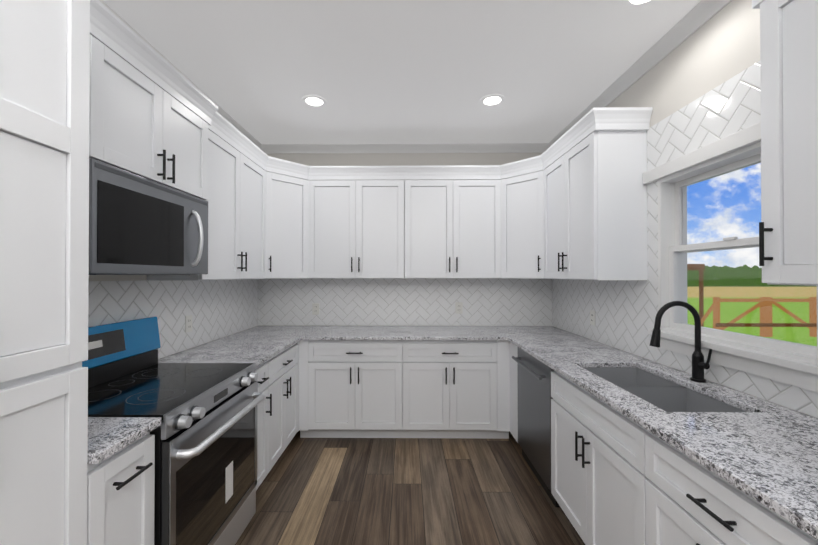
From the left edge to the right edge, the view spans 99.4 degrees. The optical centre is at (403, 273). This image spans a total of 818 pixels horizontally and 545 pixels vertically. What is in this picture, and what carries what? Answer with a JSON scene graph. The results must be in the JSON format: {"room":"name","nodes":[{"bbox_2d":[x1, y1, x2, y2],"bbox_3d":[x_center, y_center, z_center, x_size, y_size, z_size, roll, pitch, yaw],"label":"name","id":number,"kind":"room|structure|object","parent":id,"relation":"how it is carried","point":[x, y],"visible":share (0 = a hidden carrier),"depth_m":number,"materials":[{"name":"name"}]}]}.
{"room":"kitchen","nodes":[
{"label":"kitchen","id":0,"kind":"room"},
{"bbox_2d":[89,275,255,358],"bbox_3d":[-1.619,0.049,0.561,0.150,2.780,6.090,0,0,1],"label":"wall","id":1,"kind":"structure","parent":0,"point":[116,277],"depth_m":1.87,"materials":[{"name":"white paint"}]},
{"bbox_2d":[88,279,257,358],"bbox_3d":[-1.524,0.288,2.313,0.005,0.490,2.570,0,0,1],"label":"wall tile","id":2,"kind":"structure","parent":1,"relation":"attached to","point":[216,309],"depth_m":2.35,"materials":[{"name":"white tile"}]},
{"bbox_2d":[185,315,191,332],"bbox_3d":[-1.515,0.356,2.450,0.009,0.116,0.072,0,0,1],"label":"electrical outlet","id":3,"kind":"object","parent":2,"relation":"attached to","point":[188,323],"visible":1,"depth_m":2.44,"materials":[{"name":"white plastic"}]},
{"bbox_2d":[89,0,276,280],"bbox_3d":[-1.316,-0.485,2.118,0.420,1.055,2.198,0,0,1],"label":"upper cabinet","id":4,"kind":"object","parent":1,"relation":"attached to","point":[188,181],"depth_m":1.68,"materials":[{"name":"white wood"}]},
{"bbox_2d":[89,158,207,274],"bbox_3d":[-1.314,-0.210,1.670,0.432,0.434,0.756,0,0,1],"label":"microwave","id":5,"kind":"object","parent":4,"relation":"in","point":[140,223],"depth_m":1.53,"materials":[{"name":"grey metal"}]},
{"bbox_2d":[99,0,731,153],"bbox_3d":[-0.019,-1.303,0.553,3.050,0.075,6.090,0,0,1],"label":"crown molding","id":6,"kind":"structure","parent":1,"relation":"attached to","point":[694,19],"depth_m":2.89,"materials":[{"name":"white wood"}]},
{"bbox_2d":[258,153,541,325],"bbox_3d":[0.013,0.068,3.665,3.350,2.780,0.150,0,0,1],"label":"wall","id":7,"kind":"structure","parent":0,"point":[364,159],"depth_m":3.60,"materials":[{"name":"white paint"}]},
{"bbox_2d":[258,279,551,325],"bbox_3d":[0.012,0.296,3.586,3.040,0.490,0.005,0,0,1],"label":"wall tile","id":8,"kind":"structure","parent":7,"relation":"attached to","point":[416,302],"depth_m":3.58,"materials":[{"name":"white tile"}]},
{"bbox_2d":[312,303,318,314],"bbox_3d":[-0.906,0.369,3.587,0.072,0.116,0.009,0,0,1],"label":"electrical outlet","id":9,"kind":"object","parent":8,"relation":"attached to","point":[315,308],"visible":1,"depth_m":3.58,"materials":[{"name":"white plastic"}]},
{"bbox_2d":[455,302,462,313],"bbox_3d":[0.573,0.357,3.572,0.072,0.116,0.009,0,0,1],"label":"electrical outlet","id":10,"kind":"object","parent":8,"relation":"attached to","point":[458,307],"visible":1,"depth_m":3.57,"materials":[{"name":"white plastic"}]},
{"bbox_2d":[277,156,536,278],"bbox_3d":[0.008,-0.478,3.262,3.046,1.055,0.658,0,0,1],"label":"upper cabinet","id":11,"kind":"object","parent":7,"relation":"attached to","point":[425,221],"depth_m":3.26,"materials":[{"name":"white wood"}]},
{"bbox_2d":[103,0,700,143],"bbox_3d":[-0.019,-1.382,0.554,3.350,0.080,6.390,0,0,1],"label":"ceiling","id":12,"kind":"structure","parent":0,"point":[402,71],"depth_m":2.16,"materials":[{"name":"white paint"}]},
{"bbox_2d":[302,95,326,107],"bbox_3d":[-0.688,-1.325,2.675,0.188,0.006,0.188,0,0,1],"label":"recessed light","id":13,"kind":"object","parent":12,"relation":"in","point":[315,101],"visible":1,"depth_m":2.67,"materials":[{"name":"white plastic"}]},
{"bbox_2d":[480,94,504,106],"bbox_3d":[0.682,-1.325,2.662,0.188,0.006,0.188,0,0,1],"label":"recessed light","id":14,"kind":"object","parent":12,"relation":"in","point":[490,100],"visible":1,"depth_m":2.65,"materials":[{"name":"white plastic"}]},
{"bbox_2d":[623,0,656,8],"bbox_3d":[1.152,-1.332,1.647,0.188,0.006,0.188,0,0,1],"label":"recessed light","id":15,"kind":"object","parent":12,"relation":"in","point":[630,5],"visible":1,"depth_m":1.71,"materials":[{"name":"white plastic"}]},
{"bbox_2d":[235,430,584,544],"bbox_3d":[-0.019,1.478,0.536,3.350,0.080,6.390,0,0,1],"label":"floor","id":16,"kind":"structure","parent":0,"point":[394,491],"depth_m":2.24,"materials":[{"name":"brown wood"}]},
{"bbox_2d":[0,0,99,544],"bbox_3d":[-1.224,0.255,0.864,0.617,2.370,0.294,0,0,1],"label":"tall cabinet","id":17,"kind":"object","parent":16,"relation":"on","point":[50,473],"depth_m":0.90,"materials":[{"name":"white wood"}]},
{"bbox_2d":[96,417,160,463],"bbox_3d":[-1.213,0.543,1.146,0.646,0.030,0.266,0,0,1],"label":"countertop","id":18,"kind":"structure","parent":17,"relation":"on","point":[117,434],"depth_m":1.17,"materials":[{"name":"grey stone"}]},
{"bbox_2d":[96,432,154,544],"bbox_3d":[-1.221,1.000,1.142,0.617,0.884,0.266,0,0,1],"label":"base cabinet","id":19,"kind":"object","parent":16,"relation":"on","point":[127,481],"depth_m":1.16,"materials":[{"name":"white wood"}]},
{"bbox_2d":[82,317,264,544],"bbox_3d":[-1.156,0.848,1.662,0.734,1.194,0.760,0,0,1],"label":"range","id":20,"kind":"object","parent":16,"relation":"on","point":[205,433],"visible":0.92,"depth_m":1.61,"materials":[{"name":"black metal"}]},
{"bbox_2d":[255,356,275,489],"bbox_3d":[-1.210,1.007,2.210,0.617,0.884,0.323,0,0,1],"label":"base cabinet","id":21,"kind":"object","parent":16,"relation":"on","point":[266,409],"depth_m":2.27,"materials":[{"name":"white wood"}]},
{"bbox_2d":[276,344,299,461],"bbox_3d":[-1.206,1.009,2.620,0.617,0.884,0.722,0,0,1],"label":"base cabinet","id":22,"kind":"object","parent":16,"relation":"on","point":[288,363],"depth_m":2.67,"materials":[{"name":"white wood"}]},
{"bbox_2d":[158,326,315,367],"bbox_3d":[-1.196,0.553,2.823,0.646,0.030,1.548,0,0,1],"label":"countertop","id":23,"kind":"structure","parent":22,"relation":"on","point":[257,345],"depth_m":2.51,"materials":[{"name":"grey stone"}]},
{"bbox_2d":[300,340,303,437],"bbox_3d":[-1.204,1.013,3.271,0.621,0.884,0.648,0,0,1],"label":"base cabinet","id":24,"kind":"object","parent":16,"relation":"on","point":[301,341],"depth_m":2.98,"materials":[{"name":"white wood"}]},
{"bbox_2d":[304,340,411,437],"bbox_3d":[-0.382,1.013,3.278,0.869,0.884,0.617,0,0,1],"label":"base cabinet","id":25,"kind":"object","parent":16,"relation":"on","point":[353,388],"depth_m":2.98,"materials":[{"name":"white wood"}]},
{"bbox_2d":[300,326,507,339],"bbox_3d":[0.008,0.556,3.261,1.774,0.030,0.648,0,0,1],"label":"countertop","id":26,"kind":"structure","parent":25,"relation":"on","point":[320,332],"depth_m":3.11,"materials":[{"name":"grey stone"}]},
{"bbox_2d":[412,340,499,438],"bbox_3d":[0.369,1.013,3.270,0.869,0.884,0.617,0,0,1],"label":"base cabinet","id":27,"kind":"object","parent":16,"relation":"on","point":[456,383],"depth_m":2.97,"materials":[{"name":"white wood"}]},
{"bbox_2d":[500,340,507,438],"bbox_3d":[1.230,1.013,3.272,0.603,0.884,0.596,0,0,1],"label":"base cabinet","id":28,"kind":"object","parent":16,"relation":"on","point":[503,343],"depth_m":2.96,"materials":[{"name":"white wood"}]},
{"bbox_2d":[512,347,559,506],"bbox_3d":[1.169,1.010,2.426,0.652,0.880,0.628,0,0,1],"label":"dishwasher","id":29,"kind":"object","parent":16,"relation":"on","point":[534,408],"visible":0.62,"depth_m":2.36,"materials":[{"name":"grey metal"}]},
{"bbox_2d":[508,344,567,442],"bbox_3d":[1.217,1.011,2.849,0.621,0.884,0.211,0,0,1],"label":"base cabinet","id":30,"kind":"object","parent":16,"relation":"on","point":[559,377],"depth_m":2.78,"materials":[{"name":"white wood"}]},
{"bbox_2d":[551,404,655,544],"bbox_3d":[1.200,1.125,1.656,0.617,0.640,0.894,0,0,1],"label":"base cabinet","id":31,"kind":"object","parent":16,"relation":"on","point":[591,483],"depth_m":1.63,"materials":[{"name":"white wood"}]},
{"bbox_2d":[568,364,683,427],"bbox_3d":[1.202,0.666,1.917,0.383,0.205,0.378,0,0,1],"label":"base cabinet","id":32,"kind":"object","parent":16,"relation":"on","point":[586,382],"depth_m":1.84,"materials":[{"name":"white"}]},
{"bbox_2d":[492,326,659,367],"bbox_3d":[1.204,0.553,2.821,0.646,0.030,1.503,0,0,1],"label":"countertop","id":33,"kind":"structure","parent":32,"relation":"on","point":[554,347],"depth_m":2.47,"materials":[{"name":"grey stone"}]},
{"bbox_2d":[628,420,817,544],"bbox_3d":[1.193,0.999,0.996,0.617,0.884,0.671,0,0,1],"label":"base cabinet","id":34,"kind":"object","parent":16,"relation":"on","point":[646,452],"depth_m":1.06,"materials":[{"name":"white wood"}]},
{"bbox_2d":[628,412,817,543],"bbox_3d":[1.185,0.542,0.994,0.646,0.030,0.662,0,0,1],"label":"countertop","id":35,"kind":"structure","parent":34,"relation":"on","point":[769,458],"depth_m":1.03,"materials":[{"name":"grey stone"}]},
{"bbox_2d":[582,367,745,411],"bbox_3d":[1.200,0.665,1.696,0.423,0.205,0.793,0,0,1],"label":"sink","id":36,"kind":"object","parent":35,"relation":"in","point":[669,396],"depth_m":1.70,"materials":[{"name":"silver metal"}]},
{"bbox_2d":[649,301,711,382],"bbox_3d":[1.353,0.334,1.696,0.263,0.396,0.097,0,0,1],"label":"faucet","id":37,"kind":"object","parent":35,"relation":"on","point":[698,364],"depth_m":1.70,"materials":[{"name":"black metal"}]},
{"bbox_2d":[553,0,817,418],"bbox_3d":[1.581,0.048,0.529,0.150,2.780,6.090,0,0,1],"label":"wall","id":38,"kind":"structure","parent":0,"point":[721,46],"depth_m":1.77,"materials":[{"name":"white paint"}]},
{"bbox_2d":[537,107,652,279],"bbox_3d":[1.337,-0.481,2.651,0.376,1.055,1.078,0,0,1],"label":"upper cabinet","id":39,"kind":"object","parent":38,"relation":"attached to","point":[592,193],"depth_m":2.16,"materials":[{"name":"white wood"}]},
{"bbox_2d":[552,61,817,417],"bbox_3d":[1.519,-0.182,2.118,0.005,1.429,2.904,0,0,1],"label":"wall tile","id":40,"kind":"structure","parent":38,"relation":"attached to","point":[626,311],"depth_m":2.04,"materials":[{"name":"white tile"}]},
{"bbox_2d":[590,310,595,324],"bbox_3d":[1.518,0.356,2.783,0.009,0.116,0.072,0,0,1],"label":"electrical outlet","id":41,"kind":"object","parent":40,"relation":"attached to","point":[592,317],"visible":1,"depth_m":2.78,"materials":[{"name":"white plastic"}]},
{"bbox_2d":[643,122,817,392],"bbox_3d":[1.569,-0.098,1.648,0.195,1.060,1.010,0,0,1],"label":"window","id":42,"kind":"structure","parent":38,"relation":"in","point":[789,363],"depth_m":1.72,"materials":[{"name":"white"}]},
{"bbox_2d":[752,0,817,285],"bbox_3d":[1.325,-0.492,0.933,0.367,1.055,0.526,0,0,1],"label":"upper cabinet","id":43,"kind":"object","parent":38,"relation":"attached to","point":[788,226],"depth_m":1.07,"materials":[{"name":"white wood"}]},
{"label":"outside","id":44,"kind":"structure","parent":0,"visible":0},
{"bbox_2d":[687,163,816,345],"bbox_3d":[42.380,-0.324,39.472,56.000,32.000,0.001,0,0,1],"label":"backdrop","id":45,"kind":"structure","parent":44,"point":[753,279],"depth_m":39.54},
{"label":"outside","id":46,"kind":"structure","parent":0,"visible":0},
{"bbox_2d":[687,264,816,336],"bbox_3d":[10.408,0.763,11.195,3.764,2.200,2.190,0,0,1],"label":"fence","id":47,"kind":"object","parent":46,"point":[767,309],"depth_m":10.12,"materials":[{"name":"brown wood"}]}
]}

